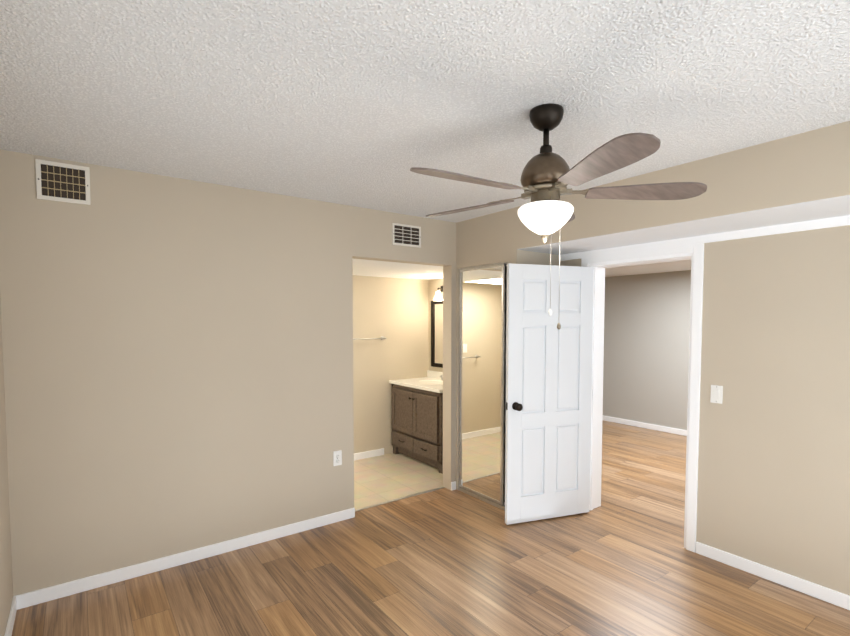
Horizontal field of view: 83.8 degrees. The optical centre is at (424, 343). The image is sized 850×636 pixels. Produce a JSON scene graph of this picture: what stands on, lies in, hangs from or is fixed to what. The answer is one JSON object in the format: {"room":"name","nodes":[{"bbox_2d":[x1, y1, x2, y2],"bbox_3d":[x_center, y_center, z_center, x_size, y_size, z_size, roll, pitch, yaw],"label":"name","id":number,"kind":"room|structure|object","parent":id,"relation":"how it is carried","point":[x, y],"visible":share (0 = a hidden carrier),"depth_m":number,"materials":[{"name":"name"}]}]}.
{"room":"empty bedroom","nodes":[
{"label":"empty bedroom","id":0,"kind":"room"},
{"bbox_2d":[0,294,12,635],"bbox_3d":[-1.093,0.298,0.861,0.120,2.480,4.070,-2,3,-36],"label":"wall","id":1,"kind":"structure","parent":0,"point":[6,588],"depth_m":2.41,"materials":[{"name":"beige paint"}]},
{"bbox_2d":[4,595,23,635],"bbox_3d":[-1.073,1.493,1.006,0.017,0.078,3.950,-2,3,-36],"label":"baseboard","id":2,"kind":"structure","parent":1,"relation":"attached to","point":[15,605],"depth_m":2.46,"materials":[{"name":"white wood"}]},
{"bbox_2d":[0,149,455,595],"bbox_3d":[-1.066,0.174,3.478,3.270,2.480,0.120,-2,3,-36],"label":"wall","id":3,"kind":"structure","parent":0,"point":[178,363],"depth_m":3.01,"materials":[{"name":"beige paint"}]},
{"bbox_2d":[35,159,90,204],"bbox_3d":[-2.017,-0.899,2.644,0.240,0.213,0.012,-2,3,-36],"label":"air vent","id":4,"kind":"object","parent":3,"relation":"in","point":[62,182],"visible":1,"depth_m":2.64,"materials":[{"name":"beige metal"}]},
{"bbox_2d":[20,508,354,607],"bbox_3d":[-1.394,1.389,3.210,2.055,0.078,0.017,-2,3,-36],"label":"baseboard","id":5,"kind":"structure","parent":3,"relation":"attached to","point":[58,591],"depth_m":3.04,"materials":[{"name":"white wood"}]},
{"bbox_2d":[333,450,341,465],"bbox_3d":[-0.685,0.899,3.712,0.072,0.117,0.009,-2,3,-36],"label":"outlet","id":6,"kind":"object","parent":3,"relation":"attached to","point":[337,458],"visible":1,"depth_m":3.71,"materials":[{"name":"white plastic"}]},
{"bbox_2d":[355,486,444,511],"bbox_3d":[-0.224,1.378,4.205,1.010,0.006,0.030,-2,3,-36],"label":"trim","id":7,"kind":"structure","parent":3,"relation":"attached to","point":[374,505],"depth_m":4.18,"materials":[{"name":"silver metal"}]},
{"bbox_2d":[392,223,420,247],"bbox_3d":[-0.153,-0.918,4.017,0.290,0.180,0.012,-2,3,-36],"label":"air vent","id":8,"kind":"object","parent":3,"relation":"in","point":[406,235],"visible":1,"depth_m":4.01,"materials":[{"name":"beige metal"}]},
{"bbox_2d":[353,275,427,453],"bbox_3d":[-1.209,0.292,5.106,3.260,2.090,0.120,-2,3,-36],"label":"wall","id":9,"kind":"structure","parent":0,"point":[394,311],"depth_m":5.56,"materials":[{"name":"paint"}]},
{"bbox_2d":[354,448,383,460],"bbox_3d":[-1.435,1.309,4.904,2.360,0.078,0.017,-2,3,-36],"label":"baseboard","id":10,"kind":"structure","parent":9,"relation":"attached to","point":[368,454],"depth_m":5.46,"materials":[{"name":"white wood"}]},
{"bbox_2d":[353,336,386,339],"bbox_3d":[-0.717,-0.054,5.332,0.648,0.052,0.072,-2,3,-36],"label":"towel rail","id":11,"kind":"object","parent":9,"relation":"attached to","point":[382,338],"visible":0.65,"depth_m":5.35,"materials":[{"name":"silver metal"}]},
{"bbox_2d":[352,258,442,279],"bbox_3d":[-0.833,-0.758,4.544,3.260,0.060,1.391,-2,3,-36],"label":"ceiling","id":12,"kind":"structure","parent":0,"point":[372,268],"depth_m":4.78,"materials":[{"name":"white paint"}]},
{"bbox_2d":[354,453,442,508],"bbox_3d":[-0.875,1.392,4.603,3.140,0.060,1.410,-2,3,-36],"label":"floor","id":13,"kind":"structure","parent":0,"point":[384,478],"depth_m":4.76,"materials":[{"name":"beige tile"}]},
{"bbox_2d":[389,370,442,473],"bbox_3d":[0.085,0.828,5.396,0.610,0.992,0.974,-2,3,-36],"label":"bathroom vanity","id":14,"kind":"object","parent":13,"relation":"on","point":[417,418],"visible":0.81,"depth_m":5.19,"materials":[{"name":"brown wood"}]},
{"bbox_2d":[0,0,849,276],"bbox_3d":[1.024,-1.026,3.973,7.290,0.290,6.670,-2,3,-36],"label":"ceiling","id":15,"kind":"structure","parent":0,"point":[368,104],"depth_m":1.82,"materials":[{"name":"white paint"}]},
{"bbox_2d":[410,103,706,329],"bbox_3d":[0.477,-0.529,2.042,1.240,0.939,1.263,-2,3,-36],"label":"fan","id":16,"kind":"object","parent":15,"relation":"hanging from","point":[548,176],"visible":1,"depth_m":1.97,"materials":[{"name":"brown wood"}]},
{"bbox_2d":[517,121,849,254],"bbox_3d":[1.895,-0.860,2.618,0.540,0.334,3.205,-2,3,-36],"label":"soffit beam","id":17,"kind":"structure","parent":15,"relation":"attached to","point":[802,177],"depth_m":2.58,"materials":[{"name":"beige paint"}]},
{"bbox_2d":[12,420,849,635],"bbox_3d":[1.024,1.416,4.089,7.290,0.060,6.670,-2,3,-36],"label":"floor","id":18,"kind":"structure","parent":0,"point":[621,560],"depth_m":2.85,"materials":[{"name":"laminate"}]},
{"bbox_2d":[428,278,442,371],"bbox_3d":[0.503,0.247,5.427,0.120,2.150,1.390,-2,3,-36],"label":"wall","id":19,"kind":"structure","parent":0,"point":[434,285],"depth_m":5.88,"materials":[{"name":"paint"}]},
{"bbox_2d":[431,301,442,367],"bbox_3d":[0.320,-0.109,5.533,0.027,0.810,0.805,-2,3,-36],"label":"bathroom mirror","id":20,"kind":"object","parent":19,"relation":"attached to","point":[436,333],"visible":0.33,"depth_m":5.77,"materials":[{"name":"white mirror"}]},
{"bbox_2d":[433,286,442,300],"bbox_3d":[0.263,-0.591,5.468,0.169,0.180,0.440,-2,3,-36],"label":"sconce","id":21,"kind":"object","parent":19,"relation":"attached to","point":[437,297],"visible":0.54,"depth_m":5.55,"materials":[{"name":"white glass"}]},
{"bbox_2d":[455,207,558,489],"bbox_3d":[0.797,0.134,4.311,0.720,2.480,0.745,-2,3,-36],"label":"wall","id":22,"kind":"structure","parent":0,"point":[487,239],"depth_m":4.04,"materials":[{"name":"beige paint"}]},
{"bbox_2d":[458,261,508,510],"bbox_3d":[0.516,0.351,4.144,0.053,2.062,0.630,-2,3,-36],"label":"mirrored closet doors","id":23,"kind":"structure","parent":22,"relation":"in","point":[482,355],"depth_m":4.13,"materials":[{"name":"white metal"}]},
{"bbox_2d":[603,270,690,429],"bbox_3d":[3.876,0.045,6.199,0.120,2.480,6.790,-2,3,-36],"label":"wall","id":24,"kind":"structure","parent":0,"point":[646,345],"depth_m":6.91,"materials":[{"name":"paint"}]},
{"bbox_2d":[602,415,686,435],"bbox_3d":[3.821,1.247,6.216,0.017,0.078,6.550,-2,3,-36],"label":"baseboard","id":25,"kind":"structure","parent":24,"relation":"attached to","point":[648,426],"depth_m":6.96,"materials":[{"name":"white wood"}]},
{"bbox_2d":[560,225,849,595],"bbox_3d":[2.193,0.202,2.888,0.200,2.480,3.205,-2,3,-36],"label":"wall","id":26,"kind":"structure","parent":0,"point":[773,492],"depth_m":2.83,"materials":[{"name":"beige paint"}]},
{"bbox_2d":[505,263,593,524],"bbox_3d":[0.990,0.390,3.738,0.774,2.000,0.181,-1,3,-19],"label":"door","id":27,"kind":"structure","parent":26,"relation":"in","point":[548,412],"depth_m":3.71,"materials":[{"name":"white wood"}]},
{"bbox_2d":[559,215,849,552],"bbox_3d":[2.193,0.369,2.896,0.232,2.146,3.204,-2,3,-36],"label":"door frame","id":28,"kind":"structure","parent":26,"relation":"attached to","point":[695,245],"depth_m":3.26,"materials":[{"name":"white wood"}]},
{"bbox_2d":[710,385,722,403],"bbox_3d":[1.909,0.332,3.102,0.011,0.117,0.072,-2,3,-36],"label":"light switch","id":29,"kind":"object","parent":26,"relation":"attached to","point":[716,394],"visible":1,"depth_m":3.10,"materials":[{"name":"white plastic"}]},
{"bbox_2d":[696,542,849,609],"bbox_3d":[2.443,1.426,2.422,0.017,0.078,2.006,-2,3,-36],"label":"baseboard","id":30,"kind":"structure","parent":26,"relation":"attached to","point":[823,593],"depth_m":2.85,"materials":[{"name":"white wood"}]}
]}

